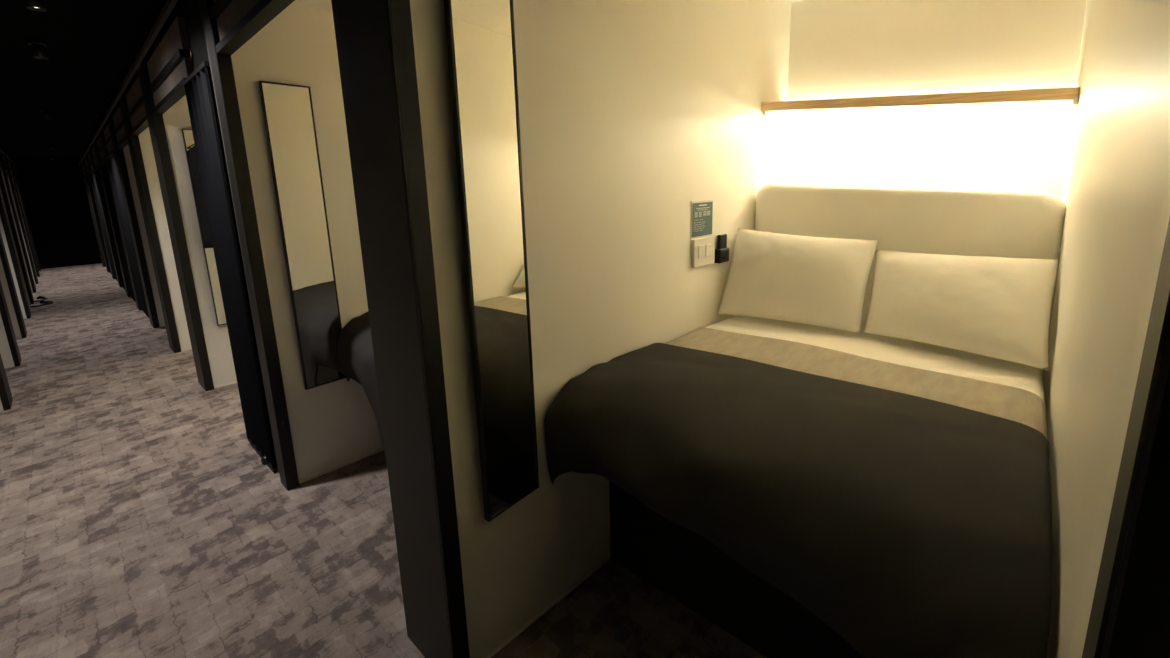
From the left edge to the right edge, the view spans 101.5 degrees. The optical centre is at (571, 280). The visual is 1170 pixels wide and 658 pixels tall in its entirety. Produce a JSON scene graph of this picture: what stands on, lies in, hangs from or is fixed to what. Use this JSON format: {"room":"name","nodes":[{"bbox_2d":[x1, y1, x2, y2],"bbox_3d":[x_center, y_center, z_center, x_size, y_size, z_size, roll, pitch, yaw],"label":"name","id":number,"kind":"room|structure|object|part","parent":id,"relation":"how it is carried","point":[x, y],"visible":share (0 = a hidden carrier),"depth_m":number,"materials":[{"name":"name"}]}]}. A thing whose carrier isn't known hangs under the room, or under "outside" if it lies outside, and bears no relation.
{"room":"capsule hotel corridor","nodes":[
{"label":"capsule hotel corridor","id":0,"kind":"room"},
{"bbox_2d":[0,313,14,368],"bbox_3d":[-6.074,-0.200,3.683,0.252,2.362,1.964,8,15,42],"label":"wall partition","id":1,"kind":"structure","parent":0,"point":[5,351],"depth_m":4.47,"materials":[{"name":"white paint"}]},
{"bbox_2d":[0,280,21,366],"bbox_3d":[-5.396,-0.469,4.376,0.260,2.580,0.035,8,15,42],"label":"trim","id":2,"kind":"structure","parent":1,"relation":"attached to","point":[4,311],"depth_m":4.49,"materials":[{"name":"grey laminate"}]},
{"bbox_2d":[0,257,21,338],"bbox_3d":[-7.135,-0.350,4.664,0.252,2.362,1.964,8,15,42],"label":"wall partition","id":3,"kind":"structure","parent":0,"point":[5,287],"depth_m":5.41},
{"bbox_2d":[0,231,26,337],"bbox_3d":[-6.456,-0.620,5.357,0.260,2.580,0.035,8,15,42],"label":"trim","id":4,"kind":"structure","parent":3,"relation":"attached to","point":[3,255],"depth_m":5.43,"materials":[{"name":"grey laminate"}]},
{"bbox_2d":[0,217,26,318],"bbox_3d":[-8.195,-0.500,5.644,0.252,2.362,1.964,8,15,42],"label":"wall partition","id":5,"kind":"structure","parent":0,"point":[1,225],"depth_m":6.34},
{"bbox_2d":[0,196,30,318],"bbox_3d":[-7.517,-0.770,6.337,0.260,2.580,0.035,8,15,42],"label":"trim","id":6,"kind":"structure","parent":5,"relation":"attached to","point":[2,212],"depth_m":6.37,"materials":[{"name":"grey laminate"}]},
{"bbox_2d":[0,187,29,303],"bbox_3d":[-9.256,-0.650,6.624,0.252,2.362,1.964,8,15,42],"label":"wall partition","id":7,"kind":"structure","parent":0,"point":[1,195],"depth_m":7.29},
{"bbox_2d":[0,169,33,303],"bbox_3d":[-8.577,-0.920,7.317,0.260,2.580,0.035,8,15,42],"label":"trim","id":8,"kind":"structure","parent":7,"relation":"attached to","point":[4,193],"depth_m":7.30,"materials":[{"name":"grey laminate"}]},
{"bbox_2d":[1,172,32,292],"bbox_3d":[-10.316,-0.800,7.605,0.252,2.362,1.964,8,15,42],"label":"wall partition","id":9,"kind":"structure","parent":0,"point":[1,172],"depth_m":8.23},
{"bbox_2d":[0,151,36,292],"bbox_3d":[-9.638,-1.070,8.297,0.260,2.580,0.035,8,15,42],"label":"trim","id":10,"kind":"structure","parent":9,"relation":"attached to","point":[1,156],"depth_m":8.25,"materials":[{"name":"grey laminate"}]},
{"bbox_2d":[8,177,34,281],"bbox_3d":[-11.377,-0.951,8.585,0.252,2.362,1.964,8,15,42],"label":"wall partition","id":11,"kind":"structure","parent":0,"point":[8,177],"depth_m":9.23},
{"bbox_2d":[3,149,37,283],"bbox_3d":[-10.698,-1.220,9.278,0.260,2.580,0.035,8,15,42],"label":"trim","id":12,"kind":"structure","parent":11,"relation":"attached to","point":[6,159],"depth_m":9.22,"materials":[{"name":"grey laminate"}]},
{"bbox_2d":[14,161,101,268],"bbox_3d":[-13.369,-1.486,11.165,0.100,2.580,3.300,8,15,42],"label":"wall","id":13,"kind":"structure","parent":0,"point":[54,194],"depth_m":11.81,"materials":[{"name":"black paint"}]},
{"bbox_2d":[0,148,16,166],"bbox_3d":[-7.070,-1.846,5.704,16.400,0.030,0.019,8,15,42],"label":"trim rail","id":14,"kind":"object","parent":13,"relation":"attached to","point":[1,150],"visible":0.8,"depth_m":9.00,"materials":[{"name":"grey"}]},
{"bbox_2d":[0,0,161,160],"bbox_3d":[-5.219,-1.938,4.879,20.800,0.100,5.600,8,15,42],"label":"ceiling","id":15,"kind":"structure","parent":0,"point":[91,43],"depth_m":3.88,"materials":[{"name":"black paint"}]},
{"bbox_2d":[25,0,46,11],"bbox_3d":[-2.784,-1.462,2.476,0.100,0.100,0.100,8,15,42],"label":"ceiling spotlight","id":16,"kind":"object","parent":15,"relation":"attached to","point":[35,5],"visible":1,"depth_m":2.47,"materials":[{"name":"black plastic"}]},
{"bbox_2d":[27,40,48,58],"bbox_3d":[-3.660,-1.586,3.286,0.100,0.100,0.100,8,15,42],"label":"ceiling spotlight","id":17,"kind":"object","parent":15,"relation":"attached to","point":[39,50],"visible":1,"depth_m":3.26,"materials":[{"name":"black plastic"}]},
{"bbox_2d":[123,145,164,326],"bbox_3d":[-4.333,-0.787,6.398,0.385,2.362,2.200,8,15,42],"label":"wall partition","id":18,"kind":"structure","parent":0,"point":[126,150],"depth_m":5.60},
{"bbox_2d":[104,136,111,146],"bbox_3d":[-5.711,-1.727,5.918,1.174,0.037,0.048,8,15,42],"label":"trim","id":19,"kind":"structure","parent":18,"relation":"attached to","point":[109,140],"depth_m":5.92,"materials":[{"name":"black"}]},
{"bbox_2d":[107,141,112,152],"bbox_3d":[-5.701,-1.658,5.939,1.174,0.107,0.034,8,15,42],"label":"trim","id":20,"kind":"structure","parent":18,"relation":"attached to","point":[110,146],"depth_m":6.01,"materials":[{"name":"black"}]},
{"bbox_2d":[108,152,148,317],"bbox_3d":[-5.668,-0.563,6.142,1.166,2.055,0.042,8,15,42],"label":"folding screen","id":21,"kind":"object","parent":18,"relation":"attached to","point":[112,159],"visible":0.65,"depth_m":6.20,"materials":[{"name":"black fabric"}]},
{"bbox_2d":[138,127,191,349],"bbox_3d":[-3.267,-0.636,5.412,0.385,2.362,2.200,8,15,42],"label":"wall partition","id":22,"kind":"structure","parent":0,"point":[144,137],"depth_m":4.62,"materials":[{"name":"white paint"}]},
{"bbox_2d":[113,121,123,135],"bbox_3d":[-4.644,-1.576,4.932,1.174,0.037,0.048,8,15,42],"label":"trim","id":23,"kind":"structure","parent":22,"relation":"attached to","point":[119,128],"depth_m":4.90,"materials":[{"name":"black wood"}]},
{"bbox_2d":[116,126,125,142],"bbox_3d":[-4.634,-1.507,4.954,1.174,0.107,0.034,8,15,42],"label":"trim","id":24,"kind":"structure","parent":22,"relation":"attached to","point":[122,133],"depth_m":4.99,"materials":[{"name":"brown wood"}]},
{"bbox_2d":[116,136,127,148],"bbox_3d":[-4.638,-1.438,4.960,1.174,0.030,0.052,8,15,42],"label":"lintel","id":25,"kind":"object","parent":22,"relation":"attached to","point":[123,143],"visible":0.71,"depth_m":5.01,"materials":[{"name":"black wood"}]},
{"bbox_2d":[163,95,236,386],"bbox_3d":[-2.200,-0.485,4.426,0.385,2.362,2.200,8,15,42],"label":"wall partition","id":26,"kind":"structure","parent":0,"point":[176,118],"depth_m":3.64,"materials":[{"name":"white paint"}]},
{"bbox_2d":[127,95,143,119],"bbox_3d":[-3.578,-1.425,3.947,1.174,0.037,0.048,8,15,42],"label":"trim","id":27,"kind":"structure","parent":26,"relation":"attached to","point":[140,102],"depth_m":3.90,"materials":[{"name":"black"}]},
{"bbox_2d":[130,104,145,128],"bbox_3d":[-3.568,-1.356,3.968,1.174,0.107,0.034,8,15,42],"label":"trim","id":28,"kind":"structure","parent":26,"relation":"attached to","point":[140,114],"depth_m":3.97,"materials":[{"name":"brown wood"}]},
{"bbox_2d":[130,116,148,134],"bbox_3d":[-3.571,-1.287,3.975,1.174,0.030,0.052,8,15,42],"label":"lintel","id":29,"kind":"object","parent":26,"relation":"attached to","point":[142,125],"visible":0.79,"depth_m":3.98,"materials":[{"name":"black wood"}]},
{"bbox_2d":[101,0,183,130],"bbox_3d":[-4.098,-1.754,4.385,5.594,0.155,0.034,8,15,42],"label":"wall","id":30,"kind":"structure","parent":26,"relation":"attached to","point":[177,10],"depth_m":3.01,"materials":[{"name":"black paint"}]},
{"bbox_2d":[97,137,101,149],"bbox_3d":[-6.773,-1.978,6.893,1.174,0.163,0.034,8,15,42],"label":"trim","id":31,"kind":"structure","parent":30,"relation":"attached to","point":[99,143],"depth_m":6.98,"materials":[{"name":"brown wood"}]},
{"bbox_2d":[103,124,110,141],"bbox_3d":[-5.707,-1.827,5.907,1.174,0.163,0.034,8,15,42],"label":"trim","id":32,"kind":"structure","parent":30,"relation":"attached to","point":[107,134],"depth_m":5.97,"materials":[{"name":"brown wood"}]},
{"bbox_2d":[112,106,122,129],"bbox_3d":[-4.640,-1.676,4.921,1.174,0.163,0.034,8,15,42],"label":"trim","id":33,"kind":"structure","parent":30,"relation":"attached to","point":[117,117],"depth_m":4.96,"materials":[{"name":"brown wood"}]},
{"bbox_2d":[97,119,141,310],"bbox_3d":[-6.210,-0.867,6.591,0.286,2.580,0.056,8,15,42],"label":"trim","id":34,"kind":"structure","parent":30,"relation":"attached to","point":[101,132],"depth_m":6.52,"materials":[{"name":"grey laminate"}]},
{"bbox_2d":[77,0,177,166],"bbox_3d":[-5.877,-1.942,5.973,17.760,0.030,0.021,8,15,42],"label":"trim rail","id":35,"kind":"object","parent":30,"relation":"attached to","point":[167,9],"visible":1,"depth_m":3.25,"materials":[{"name":"grey"}]},
{"bbox_2d":[105,102,159,327],"bbox_3d":[-5.143,-0.716,5.606,0.286,2.580,0.056,8,15,42],"label":"trim","id":36,"kind":"structure","parent":30,"relation":"attached to","point":[119,153],"depth_m":5.54,"materials":[{"name":"grey laminate"}]},
{"bbox_2d":[126,76,141,111],"bbox_3d":[-3.574,-1.525,3.936,1.174,0.163,0.034,8,15,42],"label":"trim","id":37,"kind":"structure","parent":30,"relation":"attached to","point":[134,94],"depth_m":3.94,"materials":[{"name":"brown wood"}]},
{"bbox_2d":[116,78,180,352],"bbox_3d":[-4.077,-0.565,4.620,0.286,2.580,0.056,8,15,42],"label":"trim","id":38,"kind":"structure","parent":30,"relation":"attached to","point":[133,140],"depth_m":4.55,"materials":[{"name":"grey laminate"}]},
{"bbox_2d":[147,16,189,82],"bbox_3d":[-2.493,-1.372,2.936,1.214,0.163,0.034,8,15,42],"label":"trim","id":39,"kind":"structure","parent":30,"relation":"attached to","point":[175,38],"depth_m":2.74,"materials":[{"name":"brown wood"}]},
{"bbox_2d":[133,39,213,390],"bbox_3d":[-3.010,-0.414,3.634,0.286,2.580,0.056,8,15,42],"label":"trim","id":40,"kind":"structure","parent":30,"relation":"attached to","point":[156,125],"depth_m":3.57,"materials":[{"name":"grey laminate"}]},
{"bbox_2d":[181,0,208,69],"bbox_3d":[-1.811,-0.251,2.561,0.517,2.580,0.003,8,15,42],"label":"trim","id":41,"kind":"structure","parent":30,"relation":"attached to","point":[191,8],"depth_m":2.42,"materials":[{"name":"grey laminate"}]},
{"bbox_2d":[152,78,185,114],"bbox_3d":[-2.490,-1.134,2.975,1.214,0.030,0.052,8,15,42],"label":"lintel","id":42,"kind":"object","parent":26,"relation":"attached to","point":[178,91],"visible":0.79,"depth_m":2.93,"materials":[{"name":"black"}]},
{"bbox_2d":[148,49,190,93],"bbox_3d":[-2.497,-1.272,2.947,1.214,0.037,0.048,8,15,42],"label":"trim","id":43,"kind":"structure","parent":26,"relation":"attached to","point":[180,54],"depth_m":2.77,"materials":[{"name":"black"}]},
{"bbox_2d":[153,57,193,105],"bbox_3d":[-2.487,-1.203,2.969,1.214,0.107,0.034,8,15,42],"label":"trim","id":44,"kind":"structure","parent":26,"relation":"attached to","point":[184,68],"depth_m":2.79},
{"bbox_2d":[181,129,226,325],"bbox_3d":[-2.747,-0.395,3.704,0.020,1.491,0.212,8,15,42],"label":"wall mirror","id":45,"kind":"object","parent":26,"relation":"attached to","point":[187,134],"visible":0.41,"depth_m":3.70,"materials":[{"name":"silver glass"}]},
{"bbox_2d":[187,144,212,247],"bbox_3d":[-2.727,-0.691,3.626,0.236,0.868,0.074,-12,15,-42],"label":"coat","id":46,"kind":"object","parent":45,"relation":"hanging from","point":[202,213],"visible":0.26,"depth_m":3.57,"materials":[{"name":"black fabric"}]},
{"bbox_2d":[214,381,236,388],"bbox_3d":[-2.620,0.803,4.035,0.649,0.012,0.006,-12,15,-42],"label":"baseboard","id":47,"kind":"structure","parent":26,"relation":"attached to","point":[236,381],"depth_m":3.86,"materials":[{"name":"white wood"}]},
{"bbox_2d":[231,4,383,480],"bbox_3d":[-0.937,-0.306,3.259,0.843,2.362,2.200,8,15,42],"label":"wall partition","id":48,"kind":"structure","parent":0,"point":[334,424],"depth_m":2.40,"materials":[{"name":"white paint"}]},
{"bbox_2d":[199,0,298,490],"bbox_3d":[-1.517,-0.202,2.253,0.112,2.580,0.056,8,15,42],"label":"trim","id":49,"kind":"structure","parent":48,"relation":"attached to","point":[221,64],"depth_m":2.23,"materials":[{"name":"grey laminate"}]},
{"bbox_2d":[258,81,345,389],"bbox_3d":[-1.317,-0.192,2.382,0.020,1.491,0.212,8,15,42],"label":"wall mirror","id":50,"kind":"object","parent":48,"relation":"attached to","point":[288,114],"visible":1,"depth_m":2.36,"materials":[{"name":"silver glass"}]},
{"bbox_2d":[299,448,383,483],"bbox_3d":[-1.190,1.006,2.714,0.649,0.012,0.006,-12,15,-42],"label":"baseboard","id":51,"kind":"structure","parent":48,"relation":"attached to","point":[382,449],"depth_m":2.63,"materials":[{"name":"black wood"}]},
{"bbox_2d":[0,263,766,657],"bbox_3d":[-5.122,0.692,5.386,20.800,0.100,5.600,8,15,42],"label":"floor","id":52,"kind":"structure","parent":0,"point":[140,517],"depth_m":2.14,"materials":[{"name":"carpet"}]},
{"bbox_2d":[0,354,12,410],"bbox_3d":[-4.335,-0.319,3.396,0.260,2.580,0.035,8,15,42],"label":"trim","id":53,"kind":"structure","parent":52,"relation":"on","point":[5,392],"depth_m":3.55,"materials":[{"name":"grey laminate"}]},
{"bbox_2d":[8,155,39,276],"bbox_3d":[-11.759,-1.370,10.258,0.260,2.580,0.035,8,15,42],"label":"trim","id":54,"kind":"structure","parent":52,"relation":"on","point":[14,180],"depth_m":10.20,"materials":[{"name":"grey laminate"}]},
{"bbox_2d":[12,159,40,270],"bbox_3d":[-12.819,-1.520,11.238,0.260,2.580,0.035,8,15,42],"label":"trim","id":55,"kind":"structure","parent":52,"relation":"on","point":[18,183],"depth_m":11.18,"materials":[{"name":"grey laminate"}]},
{"bbox_2d":[34,296,46,301],"bbox_3d":[-8.589,0.280,7.726,0.100,0.072,0.270,-8,12,-29],"label":"slipper","id":56,"kind":"object","parent":52,"relation":"on","point":[39,298],"visible":0.99,"depth_m":7.71,"materials":[{"name":"black fabric"}]},
{"bbox_2d":[30,301,52,306],"bbox_3d":[-8.127,0.337,7.343,0.100,0.072,0.270,-1,11,5],"label":"slipper","id":57,"kind":"object","parent":52,"relation":"on","point":[42,303],"visible":1,"depth_m":7.34,"materials":[{"name":"black"}]},
{"bbox_2d":[79,158,105,266],"bbox_3d":[-11.542,-1.621,11.520,0.286,2.580,0.056,8,15,42],"label":"trim","id":58,"kind":"structure","parent":52,"relation":"on","point":[85,181],"depth_m":11.45,"materials":[{"name":"grey laminate"}]},
{"bbox_2d":[81,153,108,272],"bbox_3d":[-10.475,-1.470,10.534,0.286,2.580,0.056,8,15,42],"label":"trim","id":59,"kind":"structure","parent":52,"relation":"on","point":[84,165],"depth_m":10.46,"materials":[{"name":"grey laminate"}]},
{"bbox_2d":[84,148,114,278],"bbox_3d":[-9.409,-1.319,9.548,0.286,2.580,0.056,8,15,42],"label":"trim","id":60,"kind":"structure","parent":52,"relation":"on","point":[86,156],"depth_m":9.47,"materials":[{"name":"grey laminate"}]},
{"bbox_2d":[87,140,121,286],"bbox_3d":[-8.342,-1.168,8.562,0.286,2.580,0.056,8,15,42],"label":"trim","id":61,"kind":"structure","parent":52,"relation":"on","point":[88,141],"depth_m":8.49,"materials":[{"name":"grey laminate"}]},
{"bbox_2d":[92,131,130,296],"bbox_3d":[-7.276,-1.018,7.577,0.286,2.580,0.056,8,15,42],"label":"trim","id":62,"kind":"structure","parent":52,"relation":"on","point":[93,132],"depth_m":7.50,"materials":[{"name":"grey laminate"}]},
{"bbox_2d":[101,161,135,302],"bbox_3d":[-6.734,-0.714,7.128,1.166,2.055,0.042,8,15,42],"label":"folding screen","id":63,"kind":"object","parent":62,"relation":"attached to","point":[103,165],"visible":0.61,"depth_m":7.20,"materials":[{"name":"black fabric"}]},
{"bbox_2d":[184,61,277,470],"bbox_3d":[-1.827,-0.009,2.579,0.510,2.100,0.066,8,15,42],"label":"curtain","id":64,"kind":"object","parent":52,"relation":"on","point":[199,89],"visible":0.94,"depth_m":2.53,"materials":[{"name":"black fabric"}]},
{"bbox_3d":[-1.788,0.996,2.775,0.510,0.010,0.040,8,15,42],"label":"rail","id":65,"kind":"part","parent":64,"relation":"part of","materials":[{"name":"black"}]},
{"bbox_2d":[609,182,1065,657],"bbox_3d":[1.013,0.356,1.852,1.179,1.455,1.598,8,15,42],"label":"bed","id":66,"kind":"object","parent":52,"relation":"on","point":[682,563],"visible":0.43,"depth_m":1.79,"materials":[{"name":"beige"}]},
{"bbox_2d":[544,343,1051,657],"bbox_3d":[0.530,0.576,1.368,1.206,0.493,0.669,8,15,42],"label":"throw","id":67,"kind":"object","parent":66,"relation":"on","point":[910,526],"visible":1,"depth_m":1.08,"materials":[{"name":"fabric"}]},
{"bbox_2d":[665,328,1047,439],"bbox_3d":[0.810,0.309,1.623,1.154,0.054,0.452,8,15,42],"label":"blanket","id":68,"kind":"object","parent":66,"relation":"on","point":[1023,406],"visible":0.55,"depth_m":1.54,"materials":[{"name":"beige fabric"}]},
{"bbox_2d":[704,315,1043,400],"bbox_3d":[1.081,0.264,1.895,1.138,0.062,0.586,8,15,42],"label":"sheet","id":69,"kind":"object","parent":66,"relation":"on","point":[904,352],"visible":0.48,"depth_m":1.78,"materials":[{"name":"white fabric"}]},
{"bbox_2d":[718,228,877,332],"bbox_3d":[0.990,-0.024,2.137,0.592,0.395,0.267,8,15,42],"label":"pillow","id":70,"kind":"object","parent":69,"relation":"on","point":[818,281],"visible":1,"depth_m":2.06,"materials":[{"name":"fabric"}]},
{"bbox_2d":[864,250,1058,369],"bbox_3d":[1.382,0.074,1.751,0.557,0.310,0.350,8,15,42],"label":"pillow","id":71,"kind":"object","parent":69,"relation":"on","point":[996,307],"visible":1,"depth_m":1.68,"materials":[{"name":"fabric"}]},
{"bbox_3d":[1.452,-0.086,2.209,1.110,0.755,0.346,8,15,42],"label":"headboard","id":72,"kind":"part","parent":66,"relation":"part of","materials":[{"name":"beige fabric"}]},
{"bbox_3d":[-0.092,0.200,2.873,1.179,1.455,1.598,8,15,42],"label":"bed","id":73,"kind":"object","parent":52,"relation":"on","visible":0},
{"bbox_2d":[338,311,385,454],"bbox_3d":[-0.614,0.598,2.372,1.208,0.832,0.672,8,15,42],"label":"throw","id":74,"kind":"object","parent":73,"relation":"on","point":[355,347],"visible":0.12,"depth_m":2.39,"materials":[{"name":"grey fabric"}]},
{"bbox_2d":[190,0,803,53],"bbox_3d":[-5.068,-2.099,6.942,17.600,0.060,2.400,8,15,42],"label":"ceiling","id":75,"kind":"structure","parent":0,"point":[326,5],"depth_m":2.26,"materials":[{"name":"white paint"}]},
{"bbox_2d":[410,0,790,657],"bbox_3d":[0.333,-0.126,2.085,0.388,2.362,2.200,8,15,42],"label":"wall partition","id":76,"kind":"structure","parent":0,"point":[632,113],"depth_m":1.66,"materials":[{"name":"white paint"}]},
{"bbox_2d":[209,0,231,18],"bbox_3d":[-1.063,-1.069,1.623,1.223,0.037,0.048,8,15,42],"label":"trim","id":77,"kind":"structure","parent":76,"relation":"attached to","point":[219,6],"depth_m":1.94,"materials":[{"name":"black"}]},
{"bbox_2d":[216,0,259,40],"bbox_3d":[-1.053,-1.000,1.644,1.223,0.107,0.034,8,15,42],"label":"trim","id":78,"kind":"structure","parent":76,"relation":"attached to","point":[236,10],"depth_m":1.88,"materials":[{"name":"brown wood"}]},
{"bbox_2d":[216,0,294,54],"bbox_3d":[-1.057,-0.931,1.651,1.223,0.030,0.052,8,15,42],"label":"lintel","id":79,"kind":"object","parent":76,"relation":"attached to","point":[263,12],"visible":1,"depth_m":1.74,"materials":[{"name":"black"}]},
{"bbox_2d":[331,0,451,657],"bbox_3d":[-0.477,-0.055,1.292,0.289,2.580,0.056,8,15,42],"label":"trim","id":80,"kind":"structure","parent":76,"relation":"attached to","point":[361,27],"depth_m":1.29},
{"bbox_2d":[386,0,469,657],"bbox_3d":[-0.358,0.203,1.241,0.006,2.085,0.049,8,15,42],"label":"door frame","id":81,"kind":"structure","parent":76,"relation":"attached to","point":[400,10],"depth_m":1.21,"materials":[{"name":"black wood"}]},
{"bbox_2d":[444,0,538,521],"bbox_3d":[-0.209,-0.036,1.359,0.020,1.491,0.212,7,14,40],"label":"wall mirror","id":82,"kind":"object","parent":76,"relation":"attached to","point":[480,34],"visible":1,"depth_m":1.33,"materials":[{"name":"silver glass"}]},
{"bbox_2d":[485,557,608,657],"bbox_3d":[-0.085,1.162,1.693,0.649,0.012,0.006,-12,15,-42],"label":"baseboard","id":83,"kind":"structure","parent":76,"relation":"attached to","point":[606,560],"depth_m":1.68,"materials":[{"name":"wood"}]},
{"bbox_2d":[691,200,712,238],"bbox_3d":[0.578,-0.273,2.109,0.175,0.160,0.005,-12,15,-42],"label":"card","id":84,"kind":"object","parent":76,"relation":"attached to","point":[701,211],"visible":1,"depth_m":2.10,"materials":[{"name":"teal paper"}]},
{"bbox_2d":[691,236,714,267],"bbox_3d":[0.591,-0.130,2.133,0.172,0.124,0.021,-12,15,-42],"label":"switch plate","id":85,"kind":"object","parent":76,"relation":"attached to","point":[702,249],"visible":1,"depth_m":2.11,"materials":[{"name":"white plastic"}]},
{"bbox_2d":[715,234,728,262],"bbox_3d":[0.703,-0.152,2.227,0.086,0.132,0.036,-12,15,-42],"label":"handset","id":86,"kind":"object","parent":76,"relation":"attached to","point":[722,252],"visible":0.9,"depth_m":2.21,"materials":[{"name":"black plastic"}]},
{"bbox_2d":[783,0,1086,198],"bbox_3d":[1.616,-0.295,2.453,1.600,2.462,0.269,8,15,42],"label":"wall","id":87,"kind":"structure","parent":0,"point":[838,48],"depth_m":2.16,"materials":[{"name":"white paint"}]},
{"bbox_2d":[761,87,1079,118],"bbox_3d":[1.443,-0.771,2.108,1.100,0.161,0.290,8,15,42],"label":"wall shelf","id":88,"kind":"object","parent":87,"relation":"attached to","point":[1068,95],"visible":0.89,"depth_m":1.93,"materials":[{"name":"brown wood"}]},
{"bbox_2d":[773,104,1067,115],"bbox_3d":[1.486,-0.768,2.156,1.065,0.128,0.196,8,15,41],"label":"strip light","id":89,"kind":"object","parent":88,"relation":"attached to","point":[1039,106],"visible":0.92,"depth_m":2.04,"materials":[{"name":"white plastic"}]},
{"bbox_2d":[1043,0,1169,657],"bbox_3d":[1.372,0.014,1.158,0.264,2.362,2.250,8,15,42],"label":"wall","id":90,"kind":"structure","parent":0,"point":[1115,196],"depth_m":0.75,"materials":[{"name":"white paint"}]},
{"bbox_2d":[1082,218,1169,657],"bbox_3d":[0.496,0.324,0.450,0.004,2.085,0.051,8,15,42],"label":"trim","id":91,"kind":"structure","parent":90,"relation":"attached to","point":[1158,329],"depth_m":0.41,"materials":[{"name":"grey wood"}]},
{"bbox_2d":[1101,331,1169,657],"bbox_3d":[0.584,0.095,0.311,0.265,2.580,0.056,8,15,42],"label":"trim","id":92,"kind":"structure","parent":90,"relation":"attached to","point":[1139,620],"depth_m":0.40,"materials":[{"name":"grey laminate"}]},
{"bbox_3d":[-7.837,-1.891,7.917,1.174,0.030,0.052,8,15,42],"label":"lintel","id":93,"kind":"object","parent":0,"visible":0},
{"bbox_2d":[95,166,125,290],"bbox_3d":[-7.801,-0.865,8.114,1.166,2.055,0.042,8,15,42],"label":"folding screen","id":94,"kind":"object","parent":93,"relation":"hanging from","point":[97,170],"visible":0.57,"depth_m":8.21,"materials":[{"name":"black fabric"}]},
{"bbox_3d":[-8.904,-2.042,8.903,1.174,0.030,0.052,8,15,42],"label":"lintel","id":95,"kind":"object","parent":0,"visible":0},
{"bbox_2d":[91,171,117,280],"bbox_3d":[-8.867,-1.016,9.099,1.166,2.055,0.042,8,15,42],"label":"folding screen","id":96,"kind":"object","parent":95,"relation":"hanging from","point":[92,173],"visible":0.5,"depth_m":9.20,"materials":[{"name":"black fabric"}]},
{"bbox_3d":[-9.970,-2.193,9.889,1.174,0.030,0.052,8,15,42],"label":"lintel","id":97,"kind":"object","parent":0,"visible":0},
{"bbox_2d":[87,175,110,272],"bbox_3d":[-9.934,-1.167,10.085,1.166,2.055,0.042,8,15,42],"label":"folding screen","id":98,"kind":"object","parent":97,"relation":"hanging from","point":[88,177],"visible":0.52,"depth_m":10.21,"materials":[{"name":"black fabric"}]}
]}

